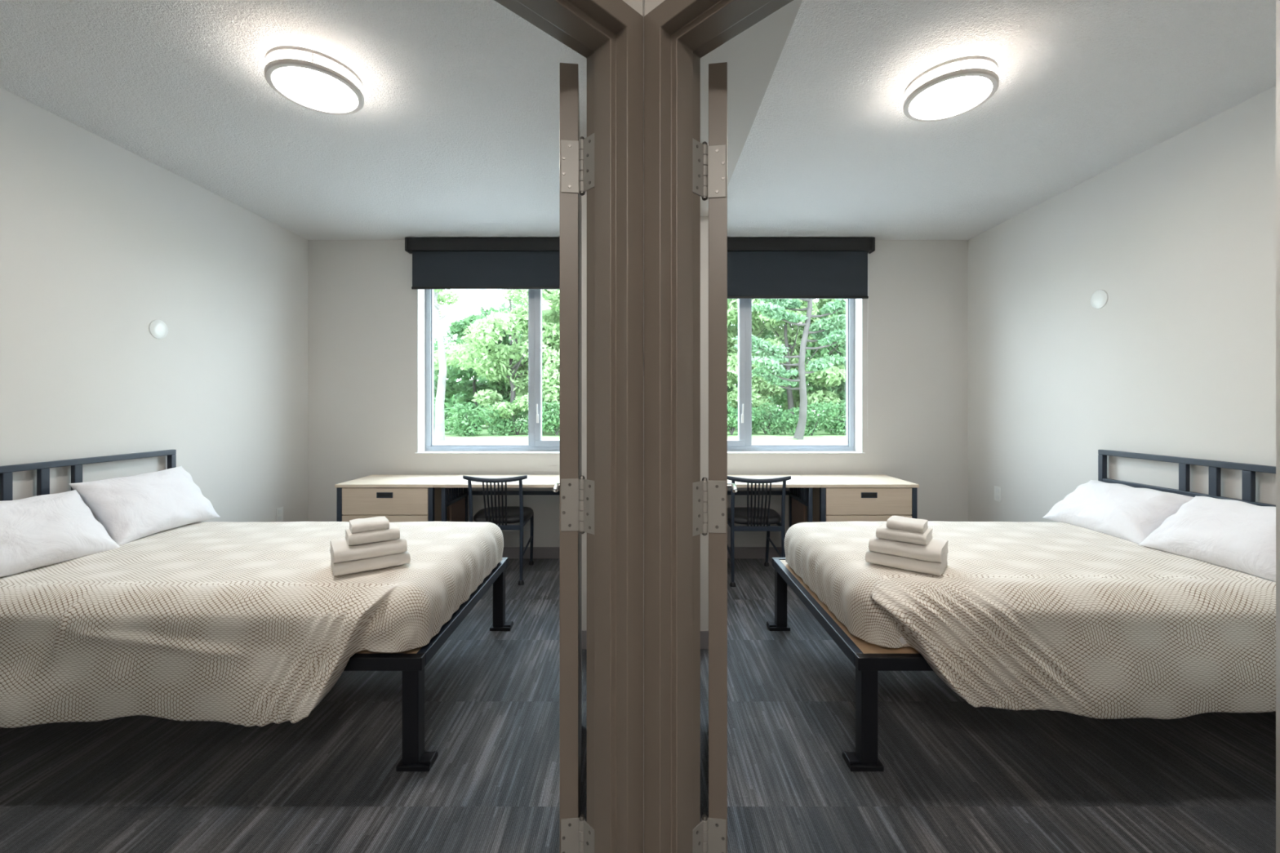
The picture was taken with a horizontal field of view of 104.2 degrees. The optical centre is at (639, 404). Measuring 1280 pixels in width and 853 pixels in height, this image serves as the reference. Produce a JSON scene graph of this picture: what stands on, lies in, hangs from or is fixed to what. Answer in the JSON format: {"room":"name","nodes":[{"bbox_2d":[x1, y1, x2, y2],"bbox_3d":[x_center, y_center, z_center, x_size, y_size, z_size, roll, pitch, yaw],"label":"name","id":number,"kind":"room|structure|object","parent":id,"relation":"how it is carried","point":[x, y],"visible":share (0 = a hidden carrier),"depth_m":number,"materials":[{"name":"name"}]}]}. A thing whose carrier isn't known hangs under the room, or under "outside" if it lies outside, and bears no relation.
{"room":"dormitory bedroom","nodes":[
{"label":"dormitory bedroom","id":0,"kind":"room"},
{"bbox_2d":[0,87,307,522],"bbox_3d":[-2.915,-0.045,2.270,0.120,2.740,4.220,0,0,0],"label":"wall","id":1,"kind":"structure","parent":0,"point":[100,242],"depth_m":2.83,"materials":[{"name":"paint"}]},
{"bbox_2d":[148,320,168,338],"bbox_3d":[-2.849,-0.445,2.950,0.012,0.114,0.114,0,0,0],"label":"disc","id":2,"kind":"object","parent":1,"relation":"attached to","point":[158,329],"visible":1,"depth_m":2.94,"materials":[{"name":"white plastic"}]},
{"bbox_2d":[275,506,283,521],"bbox_3d":[-2.851,0.875,3.940,0.008,0.116,0.072,0,0,0],"label":"wall outlet","id":3,"kind":"object","parent":1,"relation":"attached to","point":[279,511],"visible":0.92,"depth_m":3.94,"materials":[{"name":"white plastic"}]},
{"bbox_2d":[622,0,642,15],"bbox_3d":[-0.466,-0.045,0.730,0.134,2.740,1.200,0,0,45],"label":"wall","id":4,"kind":"structure","parent":0,"point":[637,5],"depth_m":1.09,"materials":[{"name":"paint"}]},
{"bbox_2d":[494,0,643,852],"bbox_3d":[-0.399,0.232,0.797,0.140,2.187,1.010,0,0,45],"label":"trim","id":5,"kind":"structure","parent":4,"relation":"attached to","point":[608,33],"depth_m":1.09,"materials":[{"name":"brown wood"}]},
{"bbox_2d":[0,0,1275,239],"bbox_3d":[-0.015,-1.490,0.940,5.970,0.150,7.280,0,0,0],"label":"ceiling","id":6,"kind":"structure","parent":0,"point":[455,133],"depth_m":2.34,"materials":[{"name":"white paint"}]},
{"bbox_2d":[264,44,364,115],"bbox_3d":[-1.365,-1.365,2.100,0.352,0.100,0.352,0,0,0],"label":"ceiling light","id":7,"kind":"object","parent":6,"relation":"attached to","point":[310,78],"visible":1,"depth_m":2.04,"materials":[{"name":"white plastic"}]},
{"bbox_2d":[272,66,357,110],"bbox_3d":[-1.365,-1.325,2.100,0.300,0.020,0.300,0,0,0],"label":"diffuser","id":8,"kind":"object","parent":7,"relation":"attached to","point":[312,88],"depth_m":2.08,"materials":[{"name":"white plastic"}]},
{"bbox_2d":[902,54,999,121],"bbox_3d":[1.338,-1.365,2.155,0.352,0.100,0.352,0,0,0],"label":"ceiling light","id":9,"kind":"object","parent":6,"relation":"attached to","point":[955,86],"visible":1,"depth_m":2.09,"materials":[{"name":"white plastic"}]},
{"bbox_2d":[909,75,991,117],"bbox_3d":[1.338,-1.325,2.155,0.300,0.020,0.300,0,0,0],"label":"diffuser","id":10,"kind":"object","parent":9,"relation":"attached to","point":[940,96],"depth_m":2.13,"materials":[{"name":"white plastic"}]},
{"bbox_2d":[0,558,1275,852],"bbox_3d":[-0.015,1.375,0.940,5.970,0.100,7.280,0,0,0],"label":"floor","id":11,"kind":"structure","parent":0,"point":[957,776],"depth_m":1.79,"materials":[{"name":"carpet"}]},
{"bbox_2d":[0,449,513,771],"bbox_3d":[-1.799,0.799,2.405,2.078,1.052,1.220,0,0,0],"label":"frame","id":12,"kind":"object","parent":11,"relation":"on","point":[412,663],"visible":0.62,"depth_m":1.92,"materials":[{"name":"black metal"}]},
{"bbox_2d":[334,475,457,522],"bbox_3d":[-1.912,0.962,3.975,0.734,0.727,0.519,0,0,0],"label":"chest","id":13,"kind":"object","parent":11,"relation":"on","point":[396,498],"visible":0.38,"depth_m":3.72,"materials":[{"name":"brown wood"}]},
{"bbox_2d":[433,475,559,521],"bbox_3d":[-1.009,0.962,3.975,1.066,0.727,0.519,0,0,0],"label":"desk","id":14,"kind":"object","parent":11,"relation":"on","point":[453,496],"visible":0.38,"depth_m":3.95,"materials":[{"name":"brown wood"}]},
{"bbox_2d":[462,475,533,585],"bbox_3d":[-1.059,0.922,3.874,0.464,0.808,0.543,0,0,0],"label":"chair","id":15,"kind":"object","parent":11,"relation":"on","point":[503,514],"visible":0.81,"depth_m":3.67,"materials":[{"name":"black metal"}]},
{"bbox_2d":[727,475,791,586],"bbox_3d":[0.862,0.922,3.842,0.464,0.808,0.539,0,0,0],"label":"chair","id":16,"kind":"object","parent":11,"relation":"on","point":[751,515],"visible":0.86,"depth_m":3.63,"materials":[{"name":"black metal"}]},
{"bbox_2d":[727,475,820,528],"bbox_3d":[0.892,0.962,3.975,0.910,0.727,0.519,0,0,0],"label":"desk","id":17,"kind":"object","parent":11,"relation":"on","point":[800,492],"visible":0.48,"depth_m":3.96,"materials":[{"name":"brown wood"}]},
{"bbox_2d":[800,475,919,522],"bbox_3d":[1.717,0.962,3.975,0.734,0.727,0.519,0,0,0],"label":"chest","id":18,"kind":"object","parent":11,"relation":"on","point":[838,498],"visible":0.51,"depth_m":3.72,"materials":[{"name":"brown wood"}]},
{"bbox_2d":[766,449,1275,771],"bbox_3d":[1.782,0.799,2.405,2.043,1.052,1.220,0,0,0],"label":"frame","id":19,"kind":"object","parent":11,"relation":"on","point":[868,659],"visible":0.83,"depth_m":2.17,"materials":[{"name":"black metal"}]},
{"bbox_2d":[899,636,911,647],"bbox_3d":[1.806,0.809,2.400,1.923,0.224,1.100,0,0,0],"label":"mattress","id":20,"kind":"object","parent":19,"relation":"on","point":[902,640],"visible":0.12,"depth_m":1.85,"materials":[{"name":"white fabric"}]},
{"bbox_2d":[784,520,1275,719],"bbox_3d":[1.719,0.878,2.337,1.804,0.420,1.273,0,0,0],"label":"bedspread","id":21,"kind":"object","parent":20,"relation":"on","point":[1020,615],"visible":0.79,"depth_m":1.78,"materials":[{"name":"beige fabric"}]},
{"bbox_2d":[865,549,947,575],"bbox_3d":[1.117,0.646,2.088,0.274,0.048,0.203,0,0,39],"label":"towel","id":22,"kind":"object","parent":21,"relation":"on","point":[892,561],"visible":0.66,"depth_m":2.01,"materials":[{"name":"white fabric"}]},
{"bbox_2d":[868,533,948,563],"bbox_3d":[1.125,0.593,2.087,0.264,0.058,0.203,0,0,39],"label":"towel","id":23,"kind":"object","parent":22,"relation":"on","point":[936,549],"visible":0.83,"depth_m":2.01,"materials":[{"name":"white fabric"}]},
{"bbox_2d":[875,521,932,545],"bbox_3d":[1.107,0.539,2.087,0.186,0.050,0.153,0,0,39],"label":"towel","id":24,"kind":"object","parent":23,"relation":"on","point":[882,531],"visible":0.83,"depth_m":2.03,"materials":[{"name":"white fabric"}]},
{"bbox_2d":[886,515,928,533],"bbox_3d":[1.112,0.498,2.072,0.136,0.039,0.114,0,0,39],"label":"towel","id":25,"kind":"object","parent":24,"relation":"on","point":[898,522],"visible":1,"depth_m":2.04,"materials":[{"name":"white fabric"}]},
{"bbox_2d":[1042,480,1194,544],"bbox_3d":[2.576,0.572,2.700,0.307,0.265,0.614,0,0,0],"label":"pillow","id":26,"kind":"object","parent":21,"relation":"on","point":[1130,513],"visible":0.8,"depth_m":2.60,"materials":[{"name":"white fabric"}]},
{"bbox_2d":[1137,495,1275,582],"bbox_3d":[2.555,0.560,2.110,0.319,0.279,0.600,0,0,0],"label":"pillow","id":27,"kind":"object","parent":21,"relation":"on","point":[1230,534],"visible":0.91,"depth_m":2.11,"materials":[{"name":"white fabric"}]},
{"bbox_2d":[307,240,968,546],"bbox_3d":[-0.018,-0.045,4.415,5.675,2.740,0.270,0,0,0],"label":"wall","id":28,"kind":"structure","parent":0,"point":[366,321],"depth_m":4.28,"materials":[{"name":"paint"}]},
{"bbox_2d":[404,237,559,288],"bbox_3d":[-1.201,-1.194,4.235,1.562,0.431,0.090,0,0,0],"label":"roller blind","id":29,"kind":"object","parent":28,"relation":"attached to","point":[437,263],"visible":0.8,"depth_m":4.23,"materials":[{"name":"fabric"}]},
{"bbox_2d":[414,288,559,453],"bbox_3d":[-1.175,-0.406,4.378,1.510,1.659,0.224,0,0,0],"label":"window","id":30,"kind":"structure","parent":28,"relation":"in","point":[536,445],"depth_m":4.43,"materials":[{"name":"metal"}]},
{"bbox_2d":[502,546,559,558],"bbox_3d":[-1.621,1.275,4.276,2.452,0.100,0.008,0,0,0],"label":"baseboard","id":31,"kind":"structure","parent":28,"relation":"attached to","point":[508,552],"depth_m":4.27,"materials":[{"name":"rubber"}]},
{"bbox_2d":[727,546,781,558],"bbox_3d":[1.603,1.275,4.276,2.417,0.100,0.008,0,0,0],"label":"baseboard","id":32,"kind":"structure","parent":28,"relation":"attached to","point":[740,552],"depth_m":4.27,"materials":[{"name":"rubber"}]},
{"bbox_2d":[727,298,865,453],"bbox_3d":[1.175,-0.406,4.378,1.510,1.659,0.224,0,0,0],"label":"window","id":33,"kind":"structure","parent":28,"relation":"in","point":[743,445],"depth_m":4.43,"materials":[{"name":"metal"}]},
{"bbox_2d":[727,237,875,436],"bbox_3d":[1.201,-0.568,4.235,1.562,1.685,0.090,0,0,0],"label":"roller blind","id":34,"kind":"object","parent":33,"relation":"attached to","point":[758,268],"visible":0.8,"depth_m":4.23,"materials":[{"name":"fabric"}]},
{"bbox_2d":[642,0,644,852],"bbox_3d":[0.008,-0.045,1.905,0.196,2.740,1.589,0,0,0],"label":"wall","id":35,"kind":"structure","parent":0,"point":[643,1],"depth_m":1.11,"materials":[{"name":"paint"}]},
{"bbox_2d":[552,62,594,852],"bbox_3d":[-0.197,0.252,1.602,0.174,2.122,0.947,0,0,-9],"label":"door","id":36,"kind":"structure","parent":35,"relation":"in","point":[576,152],"depth_m":1.18,"materials":[{"name":"brown wood"}]},
{"bbox_2d":[692,62,737,852],"bbox_3d":[0.250,0.252,1.597,0.172,2.122,0.944,0,0,7],"label":"door","id":37,"kind":"structure","parent":35,"relation":"in","point":[709,163],"depth_m":1.18,"materials":[{"name":"brown wood"}]},
{"bbox_2d":[581,191,708,630],"bbox_3d":[0.000,-0.045,3.490,0.790,2.740,1.580,0,0,0],"label":"wall","id":38,"kind":"structure","parent":0,"point":[704,220],"depth_m":2.70,"materials":[{"name":"paint"}]},
{"bbox_2d":[582,630,586,648],"bbox_3d":[-0.237,1.275,2.696,0.325,0.100,0.008,0,0,0],"label":"baseboard","id":39,"kind":"structure","parent":38,"relation":"attached to","point":[584,632],"depth_m":2.69,"materials":[{"name":"rubber"}]},
{"bbox_2d":[700,630,708,648],"bbox_3d":[0.237,1.275,2.696,0.325,0.100,0.008,0,0,0],"label":"baseboard","id":40,"kind":"structure","parent":38,"relation":"attached to","point":[704,633],"depth_m":2.69,"materials":[{"name":"rubber"}]},
{"bbox_2d":[644,0,664,15],"bbox_3d":[0.482,-0.045,0.730,1.200,2.740,0.134,0,0,45],"label":"wall","id":41,"kind":"structure","parent":0,"point":[650,5],"depth_m":1.09,"materials":[{"name":"paint"}]},
{"bbox_2d":[644,0,793,852],"bbox_3d":[0.415,0.232,0.797,1.010,2.187,0.140,0,0,45],"label":"trim","id":42,"kind":"structure","parent":41,"relation":"attached to","point":[677,33],"depth_m":1.09,"materials":[{"name":"brown wood"}]},
{"bbox_2d":[700,0,802,216],"bbox_3d":[0.243,-1.218,1.827,0.334,0.395,1.745,0,0,0],"label":"wall","id":43,"kind":"structure","parent":0,"point":[752,56],"depth_m":1.52,"materials":[{"name":"paint"}]},
{"bbox_2d":[968,85,1275,522],"bbox_3d":[2.880,-0.045,2.270,0.120,2.740,4.220,0,0,0],"label":"wall","id":44,"kind":"structure","parent":0,"point":[1179,235],"depth_m":2.84,"materials":[{"name":"paint"}]},
{"bbox_2d":[994,485,1001,502],"bbox_3d":[2.816,0.705,3.920,0.008,0.116,0.072,0,0,0],"label":"wall outlet","id":45,"kind":"object","parent":44,"relation":"attached to","point":[997,491],"visible":1,"depth_m":3.91,"materials":[{"name":"white plastic"}]},
{"bbox_2d":[1090,289,1108,308],"bbox_3d":[2.814,-0.645,3.055,0.012,0.114,0.114,0,0,0],"label":"disc","id":46,"kind":"object","parent":44,"relation":"attached to","point":[1099,299],"visible":1,"depth_m":3.04,"materials":[{"name":"white plastic"}]},
{"bbox_2d":[1275,0,1279,852],"bbox_3d":[2.308,-0.045,0.833,1.025,2.740,1.145,0,0,0],"label":"wall","id":47,"kind":"structure","parent":0,"point":[1277,2],"depth_m":1.40,"materials":[{"name":"paint"}]},
{"bbox_3d":[-1.824,0.809,2.400,1.958,0.224,1.100,0,0,0],"label":"mattress","id":48,"kind":"object","parent":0,"visible":0},
{"bbox_2d":[0,521,503,728],"bbox_3d":[-1.702,0.877,2.321,1.837,0.422,1.304,0,0,0],"label":"bedspread","id":49,"kind":"object","parent":48,"relation":"on","point":[249,624],"visible":0.84,"depth_m":1.76,"materials":[{"name":"beige fabric"}]},
{"bbox_2d":[0,489,119,577],"bbox_3d":[-2.601,0.546,2.074,0.278,0.301,0.610,0,0,5],"label":"pillow","id":50,"kind":"object","parent":49,"relation":"on","point":[37,531],"visible":0.97,"depth_m":2.11,"materials":[{"name":"white fabric"}]},
{"bbox_2d":[68,466,220,545],"bbox_3d":[-2.615,0.526,2.670,0.285,0.325,0.588,0,0,0],"label":"pillow","id":51,"kind":"object","parent":49,"relation":"on","point":[130,508],"visible":0.95,"depth_m":2.56,"materials":[{"name":"white fabric"}]},
{"bbox_2d":[330,550,410,575],"bbox_3d":[-1.129,0.646,2.085,0.274,0.049,0.203,0,0,-35],"label":"towel","id":52,"kind":"object","parent":49,"relation":"on","point":[383,562],"visible":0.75,"depth_m":2.01,"materials":[{"name":"white fabric"}]},
{"bbox_2d":[329,533,407,563],"bbox_3d":[-1.137,0.594,2.084,0.264,0.058,0.203,0,0,-35],"label":"towel","id":53,"kind":"object","parent":52,"relation":"on","point":[340,550],"visible":0.85,"depth_m":2.01,"materials":[{"name":"white fabric"}]},
{"bbox_2d":[345,523,399,545],"bbox_3d":[-1.120,0.540,2.083,0.186,0.050,0.152,0,0,-35],"label":"towel","id":54,"kind":"object","parent":53,"relation":"on","point":[393,532],"visible":0.87,"depth_m":2.03,"materials":[{"name":"white fabric"}]},
{"bbox_2d":[349,516,389,533],"bbox_3d":[-1.125,0.499,2.069,0.136,0.040,0.113,0,0,-35],"label":"towel","id":55,"kind":"object","parent":54,"relation":"on","point":[358,525],"visible":1,"depth_m":2.04,"materials":[{"name":"white fabric"}]},
{"label":"outside","id":56,"kind":"structure","parent":0,"visible":0},
{"bbox_2d":[434,412,845,444],"bbox_3d":[0.000,1.675,57.275,120.000,0.200,105.450,0,0,0],"label":"ground","id":57,"kind":"structure","parent":56,"point":[820,437],"depth_m":22.84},
{"bbox_2d":[434,309,448,371],"bbox_3d":[-15.181,-3.318,28.630,7.160,10.003,6.789,0,0,43],"label":"tree","id":58,"kind":"object","parent":57,"relation":"on","point":[436,361],"visible":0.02,"depth_m":28.44,"materials":[{"name":"green plant"}]},
{"bbox_2d":[434,400,454,432],"bbox_3d":[-10.714,0.662,25.982,2.661,1.962,1.833,0,0,0],"label":"shrub","id":59,"kind":"object","parent":57,"relation":"on","point":[449,413],"visible":0.06,"depth_m":26.09,"materials":[{"name":"green plant"}]},
{"bbox_2d":[434,288,459,440],"bbox_3d":[-8.932,-3.969,22.215,2.504,11.293,2.549,0,0,-23],"label":"tree","id":60,"kind":"object","parent":57,"relation":"on","point":[439,434],"visible":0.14,"depth_m":21.90,"materials":[{"name":"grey plant"}]},
{"bbox_2d":[444,401,502,436],"bbox_3d":[-8.354,0.799,24.978,2.990,1.876,1.960,0,0,0],"label":"shrub","id":61,"kind":"object","parent":57,"relation":"on","point":[468,420],"visible":0.97,"depth_m":24.69,"materials":[{"name":"green plant"}]},
{"bbox_2d":[434,313,528,426],"bbox_3d":[-10.728,-2.122,33.495,6.043,7.627,6.654,0,0,41],"label":"tree","id":62,"kind":"object","parent":57,"relation":"on","point":[466,386],"visible":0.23,"depth_m":32.15,"materials":[{"name":"green plant"}]},
{"bbox_2d":[434,288,559,432],"bbox_3d":[-7.152,-2.570,26.813,6.153,8.513,6.847,0,0,38],"label":"tree","id":63,"kind":"object","parent":57,"relation":"on","point":[508,369],"visible":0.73,"depth_m":25.96,"materials":[{"name":"green plant"}]},
{"bbox_2d":[472,296,559,424],"bbox_3d":[-6.330,-5.078,35.792,10.125,13.533,9.039,0,0,0],"label":"tree","id":64,"kind":"object","parent":57,"relation":"on","point":[489,312],"visible":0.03,"depth_m":33.34,"materials":[{"name":"green plant"}]},
{"bbox_2d":[486,399,547,435],"bbox_3d":[-6.245,0.749,25.622,3.144,2.073,1.929,0,0,0],"label":"shrub","id":65,"kind":"object","parent":57,"relation":"on","point":[504,425],"visible":0.45,"depth_m":25.32,"materials":[{"name":"green plant"}]},
{"bbox_2d":[505,288,559,422],"bbox_3d":[-4.168,-2.910,27.844,6.899,9.192,6.636,0,0,39],"label":"tree","id":66,"kind":"object","parent":57,"relation":"on","point":[551,337],"visible":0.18,"depth_m":26.38,"materials":[{"name":"green plant"}]},
{"bbox_2d":[542,400,559,435],"bbox_3d":[-4.032,0.697,25.209,3.039,1.782,1.995,0,0,0],"label":"shrub","id":67,"kind":"object","parent":57,"relation":"on","point":[548,417],"visible":0.39,"depth_m":24.95,"materials":[{"name":"green plant"}]},
{"bbox_2d":[434,328,845,421],"bbox_3d":[-0.186,-2.369,47.114,57.678,11.493,10.715,0,0,0],"label":"woodland","id":68,"kind":"object","parent":57,"relation":"on","point":[448,403],"visible":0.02,"depth_m":45.45,"materials":[{"name":"green plant"}]},
{"bbox_2d":[727,400,761,435],"bbox_3d":[4.844,0.665,25.538,2.753,1.845,1.872,0,0,-30],"label":"shrub","id":69,"kind":"object","parent":57,"relation":"on","point":[732,420],"visible":0.47,"depth_m":25.27,"materials":[{"name":"green plant"}]},
{"bbox_2d":[727,298,786,414],"bbox_3d":[4.921,-3.377,30.242,7.382,10.144,6.415,0,0,43],"label":"tree","id":70,"kind":"object","parent":57,"relation":"on","point":[768,389],"visible":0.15,"depth_m":28.41,"materials":[{"name":"green plant"}]},
{"bbox_2d":[727,321,794,408],"bbox_3d":[7.547,-5.690,36.487,9.626,14.747,10.541,0,0,0],"label":"tree","id":71,"kind":"object","parent":57,"relation":"on","point":[767,334],"visible":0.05,"depth_m":35.87,"materials":[{"name":"green plant"}]},
{"bbox_2d":[751,402,790,435],"bbox_3d":[6.550,0.772,26.267,3.025,1.870,1.930,0,0,0],"label":"shrub","id":72,"kind":"object","parent":57,"relation":"on","point":[774,420],"visible":0.63,"depth_m":25.98,"materials":[{"name":"green plant"}]},
{"bbox_2d":[727,298,845,431],"bbox_3d":[8.879,-3.282,29.497,7.611,9.941,6.481,0,0,0],"label":"tree","id":73,"kind":"object","parent":57,"relation":"on","point":[790,335],"visible":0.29,"depth_m":28.41,"materials":[{"name":"green plant"}]},
{"bbox_2d":[731,298,845,439],"bbox_3d":[7.362,-4.465,22.527,6.430,12.174,3.639,0,0,13],"label":"tree","id":74,"kind":"object","parent":57,"relation":"on","point":[829,329],"visible":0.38,"depth_m":22.40,"materials":[{"name":"green plant"}]},
{"bbox_2d":[780,400,838,435],"bbox_3d":[8.611,0.745,25.248,2.968,1.955,1.741,0,0,0],"label":"shrub","id":75,"kind":"object","parent":57,"relation":"on","point":[811,424],"visible":0.73,"depth_m":25.02,"materials":[{"name":"green plant"}]},
{"bbox_2d":[791,298,845,417],"bbox_3d":[13.045,-4.191,29.501,8.697,11.765,8.757,0,0,0],"label":"tree","id":76,"kind":"object","parent":57,"relation":"on","point":[840,390],"visible":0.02,"depth_m":28.57,"materials":[{"name":"green plant"}]},
{"bbox_2d":[817,400,845,435],"bbox_3d":[10.729,0.650,25.846,3.157,1.943,1.938,0,0,0],"label":"shrub","id":77,"kind":"object","parent":57,"relation":"on","point":[838,423],"visible":0.43,"depth_m":25.56,"materials":[{"name":"green plant"}]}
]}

